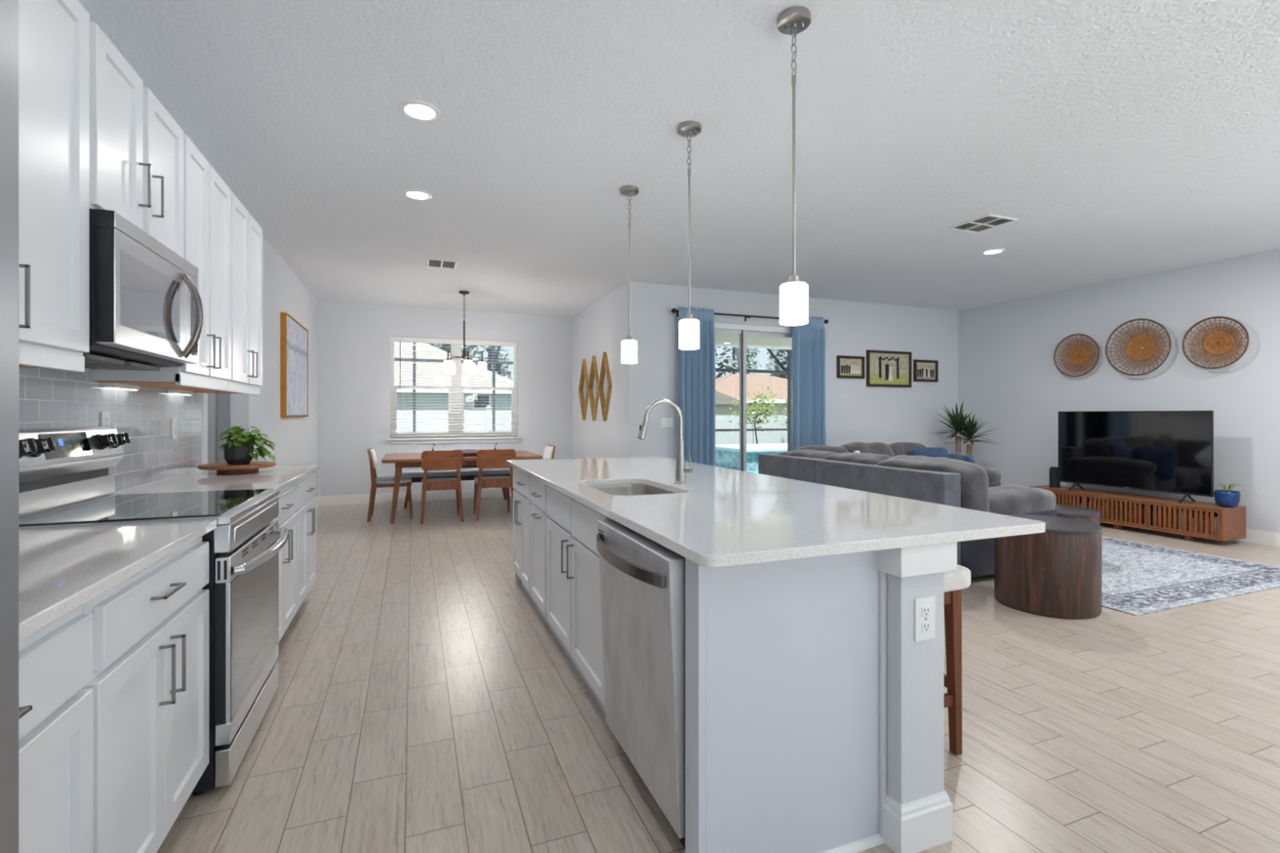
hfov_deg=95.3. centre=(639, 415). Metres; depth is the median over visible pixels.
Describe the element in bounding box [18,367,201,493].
backsplash
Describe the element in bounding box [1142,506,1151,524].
book
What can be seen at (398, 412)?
vinyl fence
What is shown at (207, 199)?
upper cabinet
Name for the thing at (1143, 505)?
book
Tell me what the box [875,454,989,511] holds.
cushion
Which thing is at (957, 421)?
yucca plant
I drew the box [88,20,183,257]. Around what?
upper cabinet
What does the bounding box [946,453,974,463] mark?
throw pillow
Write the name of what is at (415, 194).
recessed light
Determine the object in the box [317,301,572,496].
wall
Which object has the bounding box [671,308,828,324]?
curtain rod
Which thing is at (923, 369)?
print
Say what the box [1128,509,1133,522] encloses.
book
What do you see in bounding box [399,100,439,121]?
recessed light
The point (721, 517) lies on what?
island countertop
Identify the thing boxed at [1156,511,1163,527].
book
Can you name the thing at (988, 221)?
ceiling vent
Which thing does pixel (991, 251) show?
recessed light
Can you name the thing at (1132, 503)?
book
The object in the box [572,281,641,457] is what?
wall partition
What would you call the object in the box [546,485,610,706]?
base cabinet
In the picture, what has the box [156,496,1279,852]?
floor
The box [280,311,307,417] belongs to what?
painting
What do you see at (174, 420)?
wall outlet
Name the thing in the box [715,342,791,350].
beam
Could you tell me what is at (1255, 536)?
baseboard
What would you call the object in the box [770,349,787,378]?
pine tree
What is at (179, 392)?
light
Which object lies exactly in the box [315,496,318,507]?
baseboard
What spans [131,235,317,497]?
wall
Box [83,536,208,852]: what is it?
base cabinet
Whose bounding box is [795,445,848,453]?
cushion
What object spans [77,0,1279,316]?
ceiling
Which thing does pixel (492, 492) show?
baseboard
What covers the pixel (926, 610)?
receptacle
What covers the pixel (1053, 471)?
speaker
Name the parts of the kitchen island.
panel, panel, shoe molding, scribe molding, post, post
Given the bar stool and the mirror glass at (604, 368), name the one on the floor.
the bar stool
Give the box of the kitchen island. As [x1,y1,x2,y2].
[515,542,956,852]
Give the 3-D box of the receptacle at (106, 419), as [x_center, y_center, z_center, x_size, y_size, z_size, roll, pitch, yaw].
[-2.264,0.021,2.476,0.004,0.029,0.033,0,0,-21]
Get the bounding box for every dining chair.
[367,448,413,521]
[420,449,463,524]
[473,448,515,520]
[542,444,555,458]
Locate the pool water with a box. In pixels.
[716,466,758,473]
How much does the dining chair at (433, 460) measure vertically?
0.845 m
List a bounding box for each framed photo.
[836,355,864,378]
[866,350,911,387]
[913,359,937,382]
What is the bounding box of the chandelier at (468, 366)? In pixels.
[443,290,486,374]
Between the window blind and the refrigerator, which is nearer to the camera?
the refrigerator
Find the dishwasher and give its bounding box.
[596,519,684,848]
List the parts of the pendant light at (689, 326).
stem, chain, lamp shade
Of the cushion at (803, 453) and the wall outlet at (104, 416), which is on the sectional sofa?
the cushion at (803, 453)
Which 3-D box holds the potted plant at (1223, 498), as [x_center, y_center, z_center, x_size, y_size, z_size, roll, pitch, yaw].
[5.702,0.776,5.598,0.222,0.224,0.336,0,0,8]
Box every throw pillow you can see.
[908,447,948,457]
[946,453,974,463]
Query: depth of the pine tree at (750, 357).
59.92 m
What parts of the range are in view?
knob, knob, panel, knob, knob, panel, storage drawer, oven door, inset trim, handle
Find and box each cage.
[394,342,513,432]
[715,346,791,451]
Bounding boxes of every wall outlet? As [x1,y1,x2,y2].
[100,412,110,426]
[171,417,177,439]
[914,595,935,641]
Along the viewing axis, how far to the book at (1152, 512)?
6.18 m
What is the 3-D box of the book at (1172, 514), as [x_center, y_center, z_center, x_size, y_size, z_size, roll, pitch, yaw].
[5.504,1.102,6.028,0.137,0.150,0.024,0,0,-21]
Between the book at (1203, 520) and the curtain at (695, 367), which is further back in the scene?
the curtain at (695, 367)
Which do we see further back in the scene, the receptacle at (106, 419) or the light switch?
the light switch
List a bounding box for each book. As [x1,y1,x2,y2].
[1092,499,1097,510]
[1105,502,1115,519]
[1127,502,1133,521]
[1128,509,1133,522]
[1137,504,1144,523]
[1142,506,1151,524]
[1151,511,1152,525]
[1152,506,1163,525]
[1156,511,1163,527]
[1166,510,1173,527]
[1167,514,1177,528]
[1182,510,1188,529]
[1186,515,1194,530]
[1192,517,1194,531]
[1198,514,1204,532]
[1203,520,1204,533]
[1208,513,1217,533]
[1214,515,1217,535]
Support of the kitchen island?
on the floor
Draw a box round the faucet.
[637,399,692,484]
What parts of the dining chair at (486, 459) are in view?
leg, leg, seat, seat frame, backrest, leg, leg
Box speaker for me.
[1048,466,1060,487]
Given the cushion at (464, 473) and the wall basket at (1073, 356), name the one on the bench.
the cushion at (464, 473)
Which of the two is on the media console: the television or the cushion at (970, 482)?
the television
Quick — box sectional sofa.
[758,441,1057,577]
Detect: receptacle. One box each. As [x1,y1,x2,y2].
[104,417,108,423]
[921,605,930,617]
[921,621,930,632]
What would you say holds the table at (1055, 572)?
on the floor
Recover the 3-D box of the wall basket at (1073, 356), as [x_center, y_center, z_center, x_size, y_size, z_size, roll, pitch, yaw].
[5.405,-0.737,7.201,0.095,0.533,0.533,0,0,-21]
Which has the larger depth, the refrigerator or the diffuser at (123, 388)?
the diffuser at (123, 388)
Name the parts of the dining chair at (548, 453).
backrest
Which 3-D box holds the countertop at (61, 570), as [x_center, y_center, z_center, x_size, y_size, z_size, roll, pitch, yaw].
[-1.433,0.355,1.180,0.619,0.030,1.330,0,0,-21]
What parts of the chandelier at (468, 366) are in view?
lamp shade, lamp shade, arm, stem, chain, arm, lamp shade, lamp shade, arm, lamp shade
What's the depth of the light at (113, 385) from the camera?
2.52 m
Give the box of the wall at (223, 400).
[216,393,230,462]
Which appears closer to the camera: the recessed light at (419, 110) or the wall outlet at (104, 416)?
the wall outlet at (104, 416)
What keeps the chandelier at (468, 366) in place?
hanging from the ceiling at (1122, 139)
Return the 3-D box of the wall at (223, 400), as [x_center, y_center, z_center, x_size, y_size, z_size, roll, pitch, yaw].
[-3.708,-0.165,3.625,1.575,2.840,2.850,0,0,-21]
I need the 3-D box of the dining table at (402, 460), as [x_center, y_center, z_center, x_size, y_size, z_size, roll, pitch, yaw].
[-2.277,0.879,7.463,1.830,0.752,1.190,0,0,-21]
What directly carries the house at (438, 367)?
on the lawn
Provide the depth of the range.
2.05 m
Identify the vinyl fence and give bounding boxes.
[396,404,511,432]
[715,412,787,444]
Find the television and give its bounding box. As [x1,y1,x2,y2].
[1057,410,1213,503]
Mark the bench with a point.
(466, 474)
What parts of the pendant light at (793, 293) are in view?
stem, lamp shade, chain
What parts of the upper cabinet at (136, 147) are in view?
door, handle, handle, door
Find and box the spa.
[715,443,787,471]
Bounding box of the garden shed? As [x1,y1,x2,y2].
[715,391,749,415]
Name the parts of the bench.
leg, seat frame, leg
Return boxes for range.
[18,426,288,795]
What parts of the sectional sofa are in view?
frame, frame, arm, panel, arm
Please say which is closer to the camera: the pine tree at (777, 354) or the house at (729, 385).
the house at (729, 385)
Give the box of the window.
[386,336,520,444]
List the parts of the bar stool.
leg, seat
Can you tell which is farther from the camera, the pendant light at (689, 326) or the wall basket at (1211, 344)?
the wall basket at (1211, 344)
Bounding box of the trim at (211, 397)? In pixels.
[207,393,216,463]
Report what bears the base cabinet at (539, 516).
attached to the kitchen island
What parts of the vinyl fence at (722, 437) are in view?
panel, post, panel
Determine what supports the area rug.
on the floor
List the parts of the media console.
slatted door, slatted door, panel, slatted door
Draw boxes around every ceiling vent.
[426,257,457,269]
[947,213,1017,233]
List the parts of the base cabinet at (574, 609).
door, handle, handle, door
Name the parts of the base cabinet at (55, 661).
handle, drawer, door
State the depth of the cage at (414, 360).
10.21 m
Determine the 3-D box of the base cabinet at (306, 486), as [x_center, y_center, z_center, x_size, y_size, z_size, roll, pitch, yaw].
[-2.365,0.813,3.594,0.634,0.884,0.695,0,0,-21]
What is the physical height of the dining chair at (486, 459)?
0.845 m
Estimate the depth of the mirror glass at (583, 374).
8.73 m
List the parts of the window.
sash, sill, sash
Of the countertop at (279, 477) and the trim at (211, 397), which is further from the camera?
the trim at (211, 397)
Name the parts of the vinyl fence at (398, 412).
panel, post, panel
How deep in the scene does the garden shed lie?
24.91 m
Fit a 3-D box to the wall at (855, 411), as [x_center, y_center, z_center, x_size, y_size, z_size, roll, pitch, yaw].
[2.461,-0.165,8.001,5.300,2.840,0.150,0,0,-21]
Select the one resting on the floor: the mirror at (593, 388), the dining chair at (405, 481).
the dining chair at (405, 481)
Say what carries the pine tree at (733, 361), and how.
on the lawn
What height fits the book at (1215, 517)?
0.195 m
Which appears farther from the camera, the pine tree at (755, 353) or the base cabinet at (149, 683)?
the pine tree at (755, 353)
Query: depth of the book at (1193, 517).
5.81 m
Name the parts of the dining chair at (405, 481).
backrest, leg, leg, seat frame, seat, leg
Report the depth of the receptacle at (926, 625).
1.70 m
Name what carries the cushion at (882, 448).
on the sectional sofa
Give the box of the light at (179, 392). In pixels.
[167,389,192,395]
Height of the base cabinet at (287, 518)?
0.884 m
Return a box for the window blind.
[391,336,517,436]
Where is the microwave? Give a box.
[83,208,203,370]
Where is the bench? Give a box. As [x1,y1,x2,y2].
[400,467,510,508]
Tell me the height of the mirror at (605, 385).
0.914 m
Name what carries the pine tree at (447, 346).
on the lawn
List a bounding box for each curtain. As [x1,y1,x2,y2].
[677,306,715,466]
[791,315,826,450]
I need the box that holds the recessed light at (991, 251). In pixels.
[981,248,1004,254]
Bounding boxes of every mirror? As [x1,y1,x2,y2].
[578,359,588,420]
[587,355,599,420]
[597,351,612,421]
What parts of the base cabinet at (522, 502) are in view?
handle, door, handle, drawer, door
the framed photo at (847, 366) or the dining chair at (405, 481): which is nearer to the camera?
the dining chair at (405, 481)
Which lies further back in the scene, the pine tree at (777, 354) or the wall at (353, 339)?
the pine tree at (777, 354)
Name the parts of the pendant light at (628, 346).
stem, lamp shade, chain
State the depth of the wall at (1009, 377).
6.68 m
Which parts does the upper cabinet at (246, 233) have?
underside panel, door, light rail, handle, handle, door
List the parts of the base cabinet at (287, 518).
door, drawer, handle, handle, door, handle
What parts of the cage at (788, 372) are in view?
rail, rail, post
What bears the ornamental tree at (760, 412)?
on the lawn
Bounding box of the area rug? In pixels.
[988,536,1279,615]
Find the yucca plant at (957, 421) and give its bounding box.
[925,400,999,456]
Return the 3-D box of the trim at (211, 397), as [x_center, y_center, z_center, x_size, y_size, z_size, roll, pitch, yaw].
[-4.120,0.195,4.873,0.965,2.120,0.025,0,0,-21]
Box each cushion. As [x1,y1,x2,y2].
[400,467,510,477]
[777,448,839,458]
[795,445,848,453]
[824,452,891,464]
[840,441,894,457]
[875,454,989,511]
[887,441,925,456]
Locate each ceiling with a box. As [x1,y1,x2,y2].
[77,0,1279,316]
[715,333,791,346]
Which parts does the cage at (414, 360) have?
post, rail, post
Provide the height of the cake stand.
0.052 m
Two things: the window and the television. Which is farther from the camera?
the window
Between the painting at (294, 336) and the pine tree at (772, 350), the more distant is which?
the pine tree at (772, 350)
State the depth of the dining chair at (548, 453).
7.93 m
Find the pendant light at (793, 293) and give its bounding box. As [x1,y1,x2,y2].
[777,5,811,325]
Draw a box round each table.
[381,450,542,524]
[994,514,1102,619]
[1053,504,1100,525]
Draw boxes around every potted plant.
[216,426,276,464]
[1213,483,1260,507]
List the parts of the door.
sliding panel, sliding panel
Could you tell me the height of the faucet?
0.422 m
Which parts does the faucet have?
spout, lever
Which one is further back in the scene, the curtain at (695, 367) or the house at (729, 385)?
the house at (729, 385)
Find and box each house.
[394,342,513,410]
[715,373,787,415]
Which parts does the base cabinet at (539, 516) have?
handle, handle, drawer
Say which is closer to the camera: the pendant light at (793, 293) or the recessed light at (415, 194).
the pendant light at (793, 293)
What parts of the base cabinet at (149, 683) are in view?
door, drawer, handle, handle, handle, door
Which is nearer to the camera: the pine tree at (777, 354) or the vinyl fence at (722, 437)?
the vinyl fence at (722, 437)
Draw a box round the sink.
[589,484,673,495]
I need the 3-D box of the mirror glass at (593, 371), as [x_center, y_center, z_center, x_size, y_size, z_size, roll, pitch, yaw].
[-0.635,-0.381,8.205,0.004,0.813,0.413,0,0,-21]
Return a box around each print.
[840,358,862,373]
[916,362,935,376]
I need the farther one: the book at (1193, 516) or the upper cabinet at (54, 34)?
the book at (1193, 516)
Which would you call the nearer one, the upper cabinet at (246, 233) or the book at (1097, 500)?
the upper cabinet at (246, 233)
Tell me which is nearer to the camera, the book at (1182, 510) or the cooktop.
the cooktop
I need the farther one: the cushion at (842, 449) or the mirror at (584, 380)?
the mirror at (584, 380)
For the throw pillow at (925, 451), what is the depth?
6.71 m
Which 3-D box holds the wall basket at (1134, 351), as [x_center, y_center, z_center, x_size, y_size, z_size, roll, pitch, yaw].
[5.635,-0.765,6.583,0.115,0.641,0.641,0,0,-21]
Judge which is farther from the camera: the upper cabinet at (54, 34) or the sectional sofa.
the sectional sofa
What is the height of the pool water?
0.200 m
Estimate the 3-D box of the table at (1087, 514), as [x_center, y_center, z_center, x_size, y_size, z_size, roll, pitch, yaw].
[3.620,1.024,5.029,0.548,0.440,0.548,0,0,-21]
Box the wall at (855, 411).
[641,282,958,459]
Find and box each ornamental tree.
[728,386,785,444]
[777,399,787,428]
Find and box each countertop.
[18,519,216,641]
[114,464,319,495]
[506,456,1045,567]
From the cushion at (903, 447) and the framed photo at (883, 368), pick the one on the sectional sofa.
the cushion at (903, 447)
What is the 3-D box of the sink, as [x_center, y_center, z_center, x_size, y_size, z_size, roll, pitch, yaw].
[-0.047,0.467,2.817,0.410,0.192,0.687,0,0,-21]
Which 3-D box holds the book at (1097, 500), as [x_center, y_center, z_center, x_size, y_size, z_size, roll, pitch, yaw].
[5.241,1.080,6.736,0.161,0.195,0.021,0,0,-21]
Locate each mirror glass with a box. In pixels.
[581,372,586,406]
[590,368,596,407]
[600,364,608,408]
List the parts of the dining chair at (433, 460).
leg, seat, seat frame, backrest, leg, leg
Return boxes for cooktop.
[18,488,279,529]
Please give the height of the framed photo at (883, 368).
0.512 m
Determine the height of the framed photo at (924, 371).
0.316 m
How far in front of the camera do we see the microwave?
1.98 m
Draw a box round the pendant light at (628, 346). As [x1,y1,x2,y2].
[619,185,639,364]
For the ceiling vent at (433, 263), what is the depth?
6.08 m
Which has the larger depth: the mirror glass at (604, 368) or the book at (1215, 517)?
the mirror glass at (604, 368)
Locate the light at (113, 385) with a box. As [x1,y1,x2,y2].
[102,382,139,391]
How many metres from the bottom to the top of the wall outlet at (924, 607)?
0.125 m
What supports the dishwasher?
on the floor
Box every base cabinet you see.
[18,604,93,852]
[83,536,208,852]
[273,484,297,642]
[293,472,315,608]
[512,468,533,592]
[530,477,549,616]
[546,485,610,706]
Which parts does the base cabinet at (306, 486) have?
door, drawer, handle, door, handle, handle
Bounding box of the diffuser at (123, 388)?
[105,387,137,391]
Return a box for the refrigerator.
[0,0,18,852]
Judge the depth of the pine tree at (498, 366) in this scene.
43.86 m
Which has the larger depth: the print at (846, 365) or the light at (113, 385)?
the print at (846, 365)
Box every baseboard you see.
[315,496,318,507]
[318,487,511,506]
[1233,528,1279,546]
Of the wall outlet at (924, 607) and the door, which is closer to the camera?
the wall outlet at (924, 607)
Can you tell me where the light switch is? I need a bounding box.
[660,417,673,427]
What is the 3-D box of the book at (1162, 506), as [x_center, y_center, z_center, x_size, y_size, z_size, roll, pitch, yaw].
[5.471,1.071,6.155,0.168,0.213,0.021,0,0,-21]
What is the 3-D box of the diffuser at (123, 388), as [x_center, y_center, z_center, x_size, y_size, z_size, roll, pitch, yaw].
[-2.286,-0.116,2.575,0.026,0.003,0.240,0,0,-21]
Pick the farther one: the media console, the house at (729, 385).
the house at (729, 385)
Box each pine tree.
[427,342,488,359]
[469,345,512,379]
[715,346,748,378]
[729,347,762,374]
[730,347,759,374]
[765,349,780,376]
[766,349,785,376]
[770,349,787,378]
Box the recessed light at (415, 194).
[402,189,432,200]
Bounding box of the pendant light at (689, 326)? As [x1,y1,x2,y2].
[677,120,701,350]
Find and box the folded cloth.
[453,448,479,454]
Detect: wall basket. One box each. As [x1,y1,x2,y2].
[1053,333,1099,377]
[1105,318,1171,375]
[1182,315,1248,368]
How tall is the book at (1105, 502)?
0.199 m
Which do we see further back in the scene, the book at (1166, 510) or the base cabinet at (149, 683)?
the book at (1166, 510)
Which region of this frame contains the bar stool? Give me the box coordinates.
[943,564,970,755]
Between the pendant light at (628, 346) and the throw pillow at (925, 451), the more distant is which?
the throw pillow at (925, 451)
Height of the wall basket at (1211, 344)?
0.533 m
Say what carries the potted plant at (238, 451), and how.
on the cake stand
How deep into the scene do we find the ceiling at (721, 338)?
10.57 m
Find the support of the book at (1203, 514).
in the media console
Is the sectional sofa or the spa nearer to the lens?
the sectional sofa
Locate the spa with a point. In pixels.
(726, 455)
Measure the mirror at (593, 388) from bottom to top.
0.914 m
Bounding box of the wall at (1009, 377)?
[958,248,1279,533]
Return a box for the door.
[714,322,792,471]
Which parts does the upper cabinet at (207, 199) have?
underside panel, door, light rail, handle, handle, door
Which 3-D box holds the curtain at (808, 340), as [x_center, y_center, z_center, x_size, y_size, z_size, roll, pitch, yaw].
[2.235,-0.039,7.723,0.519,2.558,0.127,0,0,-21]
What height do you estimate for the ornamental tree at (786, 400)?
2.258 m
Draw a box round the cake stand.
[197,461,275,474]
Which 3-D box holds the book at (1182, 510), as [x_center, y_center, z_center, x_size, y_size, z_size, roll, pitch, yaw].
[5.535,1.074,5.929,0.121,0.206,0.044,0,0,-21]
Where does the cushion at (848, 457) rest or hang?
on the sectional sofa
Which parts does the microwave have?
plate, door, control panel, handle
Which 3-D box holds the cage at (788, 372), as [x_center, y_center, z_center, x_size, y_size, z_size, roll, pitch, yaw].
[2.623,-0.142,12.401,7.900,2.855,1.245,0,0,-21]
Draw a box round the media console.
[1030,484,1245,541]
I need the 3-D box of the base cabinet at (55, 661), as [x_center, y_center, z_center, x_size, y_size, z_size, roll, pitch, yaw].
[-1.293,0.813,0.844,0.634,0.884,0.583,0,0,-21]
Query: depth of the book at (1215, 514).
5.70 m
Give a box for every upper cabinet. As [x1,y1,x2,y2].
[18,0,88,372]
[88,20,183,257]
[93,133,231,391]
[165,191,262,395]

